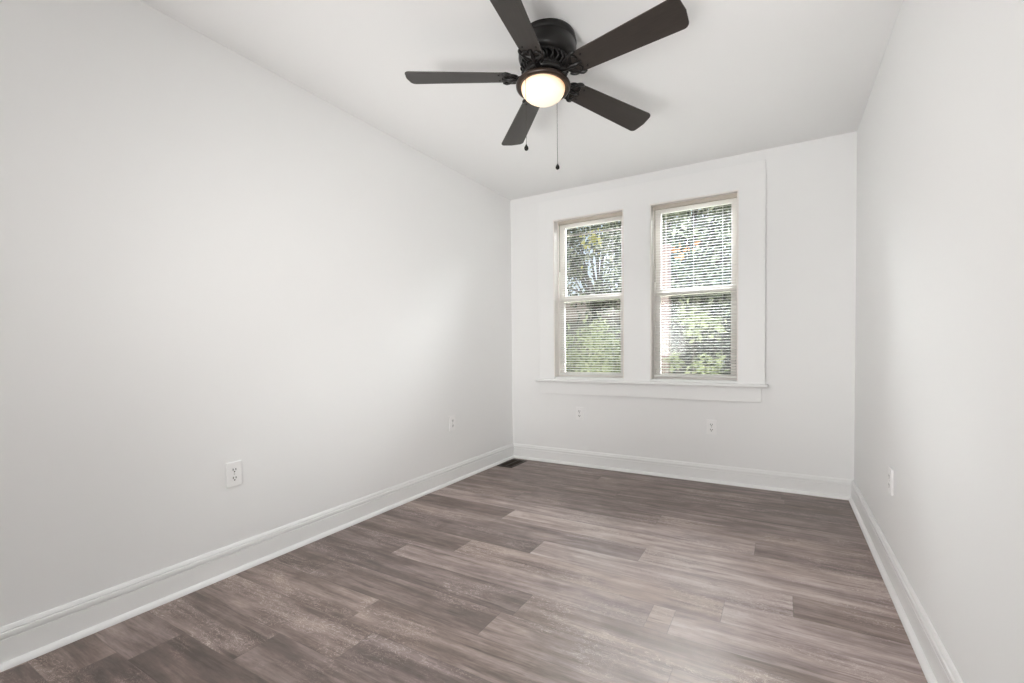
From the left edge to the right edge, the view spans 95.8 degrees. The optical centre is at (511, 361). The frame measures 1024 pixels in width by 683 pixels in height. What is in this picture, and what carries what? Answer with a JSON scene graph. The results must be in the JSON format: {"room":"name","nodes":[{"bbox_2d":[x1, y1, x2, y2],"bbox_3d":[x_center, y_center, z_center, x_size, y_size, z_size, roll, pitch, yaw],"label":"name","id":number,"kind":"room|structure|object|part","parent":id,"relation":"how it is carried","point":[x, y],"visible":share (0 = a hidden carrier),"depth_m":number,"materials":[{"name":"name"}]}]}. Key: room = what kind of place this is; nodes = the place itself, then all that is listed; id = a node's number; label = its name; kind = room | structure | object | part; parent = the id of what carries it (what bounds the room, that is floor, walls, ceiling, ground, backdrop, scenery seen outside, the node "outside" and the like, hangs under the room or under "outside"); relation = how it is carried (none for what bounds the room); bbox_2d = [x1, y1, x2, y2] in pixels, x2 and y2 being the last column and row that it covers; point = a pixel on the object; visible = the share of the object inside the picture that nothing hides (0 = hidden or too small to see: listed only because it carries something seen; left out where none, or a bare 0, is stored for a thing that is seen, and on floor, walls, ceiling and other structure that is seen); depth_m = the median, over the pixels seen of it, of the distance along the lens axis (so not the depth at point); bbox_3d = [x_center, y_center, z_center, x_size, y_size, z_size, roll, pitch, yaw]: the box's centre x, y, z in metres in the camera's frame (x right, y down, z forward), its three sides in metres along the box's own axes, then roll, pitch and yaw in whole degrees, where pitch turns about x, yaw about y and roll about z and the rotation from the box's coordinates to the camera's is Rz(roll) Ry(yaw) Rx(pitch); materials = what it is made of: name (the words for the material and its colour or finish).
{"room":"empty bedroom","nodes":[
{"label":"empty bedroom","id":0,"kind":"room"},
{"bbox_2d":[0,0,512,626],"bbox_3d":[-1.380,-0.232,2.194,0.150,2.444,5.611,0,2,30],"label":"wall","id":1,"kind":"structure","parent":0,"point":[208,261],"depth_m":2.04,"materials":[{"name":"white paint"}]},
{"bbox_2d":[226,460,241,487],"bbox_3d":[-1.305,0.528,2.170,0.011,0.114,0.070,0,2,30],"label":"electrical outlet","id":2,"kind":"object","parent":1,"relation":"attached to","point":[233,469],"visible":1,"depth_m":2.17,"materials":[{"name":"plastic"}]},
{"bbox_2d":[231,467,237,472],"bbox_3d":[-1.302,0.508,2.168,0.003,0.027,0.034,0,2,30],"label":"receptacle","id":3,"kind":"object","parent":2,"relation":"attached to","point":[233,469],"depth_m":2.17,"materials":[{"name":"plastic"}]},
{"bbox_2d":[231,475,237,481],"bbox_3d":[-1.301,0.547,2.169,0.003,0.027,0.034,0,2,30],"label":"receptacle","id":4,"kind":"object","parent":2,"relation":"attached to","point":[234,478],"depth_m":2.17,"materials":[{"name":"plastic"}]},
{"bbox_2d":[0,443,513,671],"bbox_3d":[-1.302,0.924,2.158,0.032,0.134,5.261,0,2,30],"label":"baseboard","id":5,"kind":"structure","parent":1,"relation":"attached to","point":[24,640],"depth_m":2.02,"materials":[{"name":"white paint"}]},
{"bbox_2d":[449,415,454,430],"bbox_3d":[-0.466,0.481,3.607,0.011,0.114,0.070,0,2,30],"label":"electrical outlet","id":6,"kind":"object","parent":1,"relation":"attached to","point":[451,418],"visible":1,"depth_m":3.59,"materials":[{"name":"plastic"}]},
{"bbox_2d":[0,458,927,682],"bbox_3d":[-0.159,1.056,1.524,2.946,0.120,5.611,0,2,30],"label":"floor","id":7,"kind":"structure","parent":0,"point":[531,571],"depth_m":1.89,"materials":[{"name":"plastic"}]},
{"bbox_2d":[497,459,526,467],"bbox_3d":[0.002,0.921,4.190,0.156,0.005,0.280,0,2,30],"label":"floor vent","id":8,"kind":"object","parent":7,"relation":"in","point":[511,463],"visible":1,"depth_m":4.18,"materials":[{"name":"brown metal"}]},
{"bbox_2d":[140,0,902,199],"bbox_3d":[-0.186,-1.507,1.456,2.946,0.120,5.611,0,2,30],"label":"ceiling","id":9,"kind":"structure","parent":0,"point":[743,76],"depth_m":2.36,"materials":[{"name":"white paint"}]},
{"bbox_2d":[405,0,688,169],"bbox_3d":[0.152,-1.187,2.047,1.208,0.577,1.202,0,2,30],"label":"ceiling fan","id":10,"kind":"object","parent":9,"relation":"hanging from","point":[547,51],"visible":1,"depth_m":1.98,"materials":[{"name":"black wood"}]},
{"bbox_3d":[-0.242,-1.294,2.114,0.487,0.045,0.130,-1,2,2],"label":"blade","id":11,"kind":"part","parent":10,"relation":"part of","materials":[{"name":"black wood"}]},
{"bbox_3d":[0.005,-1.298,1.713,0.130,0.068,0.487,0,2,25],"label":"blade","id":12,"kind":"part","parent":10,"relation":"part of","materials":[{"name":"black wood"}]},
{"bbox_3d":[0.062,-1.265,2.458,0.130,0.044,0.487,-1,2,-16],"label":"blade","id":13,"kind":"part","parent":10,"relation":"part of","materials":[{"name":"black wood"}]},
{"bbox_3d":[0.139,-1.198,2.077,0.196,0.062,0.196,1,-2,30],"label":"lamp shade","id":14,"kind":"part","parent":10,"relation":"part of","materials":[{"name":"beige glass"}]},
{"bbox_3d":[0.482,-1.250,2.276,0.487,0.069,0.130,-2,2,-34],"label":"blade","id":15,"kind":"part","parent":10,"relation":"part of","materials":[{"name":"black wood"}]},
{"bbox_3d":[0.439,-1.271,1.819,0.487,0.045,0.130,1,2,38],"label":"blade","id":16,"kind":"part","parent":10,"relation":"part of","materials":[{"name":"black wood"}]},
{"bbox_2d":[510,131,856,485],"bbox_3d":[1.191,-0.302,3.825,2.646,2.444,0.200,0,2,30],"label":"wall","id":17,"kind":"structure","parent":0,"point":[803,422],"depth_m":3.30,"materials":[{"name":"white paint"}]},
{"bbox_2d":[576,407,582,419],"bbox_3d":[0.595,0.458,4.076,0.070,0.114,0.011,0,2,30],"label":"electrical outlet","id":18,"kind":"object","parent":17,"relation":"attached to","point":[579,410],"visible":1,"depth_m":4.07,"materials":[{"name":"plastic"}]},
{"bbox_2d":[553,209,623,377],"bbox_3d":[0.718,-0.551,4.112,0.642,1.435,0.268,0,2,30],"label":"window","id":19,"kind":"structure","parent":17,"relation":"in","point":[556,276],"depth_m":4.17,"materials":[{"name":"white paint"}]},
{"bbox_3d":[0.721,-0.899,4.116,0.620,0.716,0.034,0,2,30],"label":"sash","id":20,"kind":"part","parent":19,"relation":"part of","materials":[{"name":"white paint"}]},
{"bbox_3d":[0.710,-0.228,4.102,0.620,0.721,0.034,0,2,30],"label":"sash","id":21,"kind":"part","parent":19,"relation":"part of","materials":[{"name":"white paint"}]},
{"bbox_3d":[0.743,-1.157,4.150,0.622,0.014,0.014,0,2,30],"label":"storm rail","id":22,"kind":"part","parent":19,"relation":"part of","materials":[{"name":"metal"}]},
{"bbox_2d":[537,159,765,402],"bbox_3d":[1.093,-0.577,3.889,1.831,1.737,0.273,0,2,30],"label":"window","id":23,"kind":"structure","parent":17,"relation":"in","point":[735,214],"depth_m":3.73,"materials":[{"name":"white paint"}]},
{"bbox_2d":[558,212,622,375],"bbox_3d":[0.683,-0.567,4.035,0.600,1.374,0.042,0,2,30],"label":"window blind","id":24,"kind":"object","parent":23,"relation":"attached to","point":[614,215],"visible":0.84,"depth_m":4.04,"materials":[{"name":"plastic"}]},
{"bbox_3d":[0.514,-0.564,4.142,0.001,1.342,0.028,0,2,30],"label":"ladder cord","id":25,"kind":"part","parent":24,"relation":"part of","materials":[{"name":"white fabric"}]},
{"bbox_3d":[0.687,-0.563,4.042,0.001,1.342,0.028,0,2,30],"label":"ladder cord","id":26,"kind":"part","parent":24,"relation":"part of","materials":[{"name":"white fabric"}]},
{"bbox_3d":[0.694,0.113,4.059,0.594,0.014,0.023,0,2,30],"label":"rail","id":27,"kind":"part","parent":24,"relation":"part of","materials":[{"name":"white plastic"}]},
{"bbox_3d":[0.860,-0.562,3.941,0.001,1.342,0.028,0,2,30],"label":"ladder cord","id":28,"kind":"part","parent":24,"relation":"part of","materials":[{"name":"white fabric"}]},
{"bbox_2d":[653,193,736,377],"bbox_3d":[1.416,-0.564,3.608,0.616,1.374,0.042,0,2,30],"label":"window blind","id":29,"kind":"object","parent":23,"relation":"attached to","point":[730,196],"visible":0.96,"depth_m":3.60,"materials":[{"name":"plastic"}]},
{"bbox_3d":[1.240,-0.561,3.719,0.001,1.342,0.028,0,2,30],"label":"ladder cord","id":30,"kind":"part","parent":29,"relation":"part of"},
{"bbox_3d":[1.426,0.116,3.632,0.610,0.014,0.023,0,2,30],"label":"rail","id":31,"kind":"part","parent":29,"relation":"part of","materials":[{"name":"white plastic"}]},
{"bbox_3d":[1.599,-0.559,3.509,0.001,1.342,0.028,0,2,30],"label":"ladder cord","id":32,"kind":"part","parent":29,"relation":"part of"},
{"bbox_3d":[1.461,-0.895,3.684,0.620,0.716,0.034,0,2,30],"label":"sash","id":33,"kind":"part","parent":23,"relation":"part of","materials":[{"name":"white paint"}]},
{"bbox_3d":[1.450,-0.224,3.671,0.620,0.721,0.034,0,2,30],"label":"sash","id":34,"kind":"part","parent":23,"relation":"part of","materials":[{"name":"white paint"}]},
{"bbox_2d":[535,378,767,387],"bbox_3d":[1.049,0.171,3.816,1.867,0.024,0.137,0,2,30],"label":"window sill","id":35,"kind":"structure","parent":17,"relation":"attached to","point":[538,379],"depth_m":3.67,"materials":[{"name":"white paint"}]},
{"bbox_2d":[514,443,851,499],"bbox_3d":[1.144,0.856,3.756,2.616,0.134,0.032,0,2,30],"label":"baseboard","id":36,"kind":"structure","parent":17,"relation":"attached to","point":[820,486],"depth_m":3.59,"materials":[{"name":"white paint"}]},
{"bbox_2d":[707,420,716,434],"bbox_3d":[1.525,0.502,3.534,0.070,0.114,0.011,0,2,30],"label":"electrical outlet","id":37,"kind":"object","parent":17,"relation":"attached to","point":[711,424],"visible":1,"depth_m":3.53,"materials":[{"name":"plastic"}]},
{"bbox_2d":[854,0,1023,682],"bbox_3d":[1.035,-0.220,0.785,0.150,2.444,5.611,0,2,30],"label":"wall","id":38,"kind":"structure","parent":0,"point":[939,323],"depth_m":1.34,"materials":[{"name":"white paint"}]},
{"bbox_2d":[888,466,893,495],"bbox_3d":[1.670,0.527,2.039,0.011,0.114,0.070,0,2,30],"label":"electrical outlet","id":39,"kind":"object","parent":38,"relation":"attached to","point":[890,470],"visible":1,"depth_m":2.02,"materials":[{"name":"plastic"}]},
{"bbox_2d":[849,480,963,682],"bbox_3d":[0.956,0.935,0.840,0.032,0.134,5.261,0,2,30],"label":"baseboard","id":40,"kind":"structure","parent":38,"relation":"attached to","point":[937,666],"depth_m":1.72,"materials":[{"name":"white paint"}]},
{"label":"outside","id":41,"kind":"structure","parent":0,"visible":0},
{"bbox_3d":[9.340,1.099,25.936,50.000,0.200,45.869,0,2,30],"label":"ground","id":42,"kind":"structure","parent":41,"visible":0},
{"bbox_2d":[566,312,620,371],"bbox_3d":[1.244,0.369,8.102,2.382,2.475,2.115,0,2,30],"label":"shrub","id":43,"kind":"object","parent":42,"relation":"on","point":[602,321],"visible":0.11,"depth_m":7.77,"materials":[{"name":"green plant"}]},
{"bbox_2d":[566,221,621,354],"bbox_3d":[2.391,-1.704,12.403,3.911,6.280,2.875,0,2,30],"label":"tree","id":44,"kind":"object","parent":42,"relation":"on","point":[574,230],"visible":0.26,"depth_m":12.46,"materials":[{"name":"green plant"}]},
{"bbox_2d":[565,301,675,371],"bbox_3d":[3.188,-0.377,15.183,4.300,3.450,2.750,0,2,30],"label":"shed","id":45,"kind":"object","parent":42,"relation":"on","point":[572,313],"visible":0.09,"depth_m":14.54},
{"bbox_2d":[581,204,730,373],"bbox_3d":[3.253,-1.225,8.393,3.822,5.520,2.882,1,2,41],"label":"tree","id":46,"kind":"object","parent":42,"relation":"on","point":[728,214],"visible":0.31,"depth_m":7.77,"materials":[{"name":"green plant"}]},
{"bbox_2d":[661,244,672,372],"bbox_3d":[2.436,-0.137,7.377,0.210,3.400,0.210,0,2,30],"label":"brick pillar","id":47,"kind":"structure","parent":42,"relation":"on","point":[665,246],"depth_m":7.28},
{"bbox_2d":[619,302,730,373],"bbox_3d":[4.787,-0.301,10.243,5.325,3.678,2.401,0,2,22],"label":"hedge","id":48,"kind":"object","parent":42,"relation":"on","point":[729,316],"visible":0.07,"depth_m":9.97,"materials":[{"name":"green plant"}]},
{"bbox_2d":[663,299,727,373],"bbox_3d":[2.578,0.336,6.541,0.732,2.500,0.966,-1,2,-5],"label":"shrub","id":49,"kind":"object","parent":42,"relation":"on","point":[683,306],"visible":0.44,"depth_m":6.38,"materials":[{"name":"green plant"}]}
]}

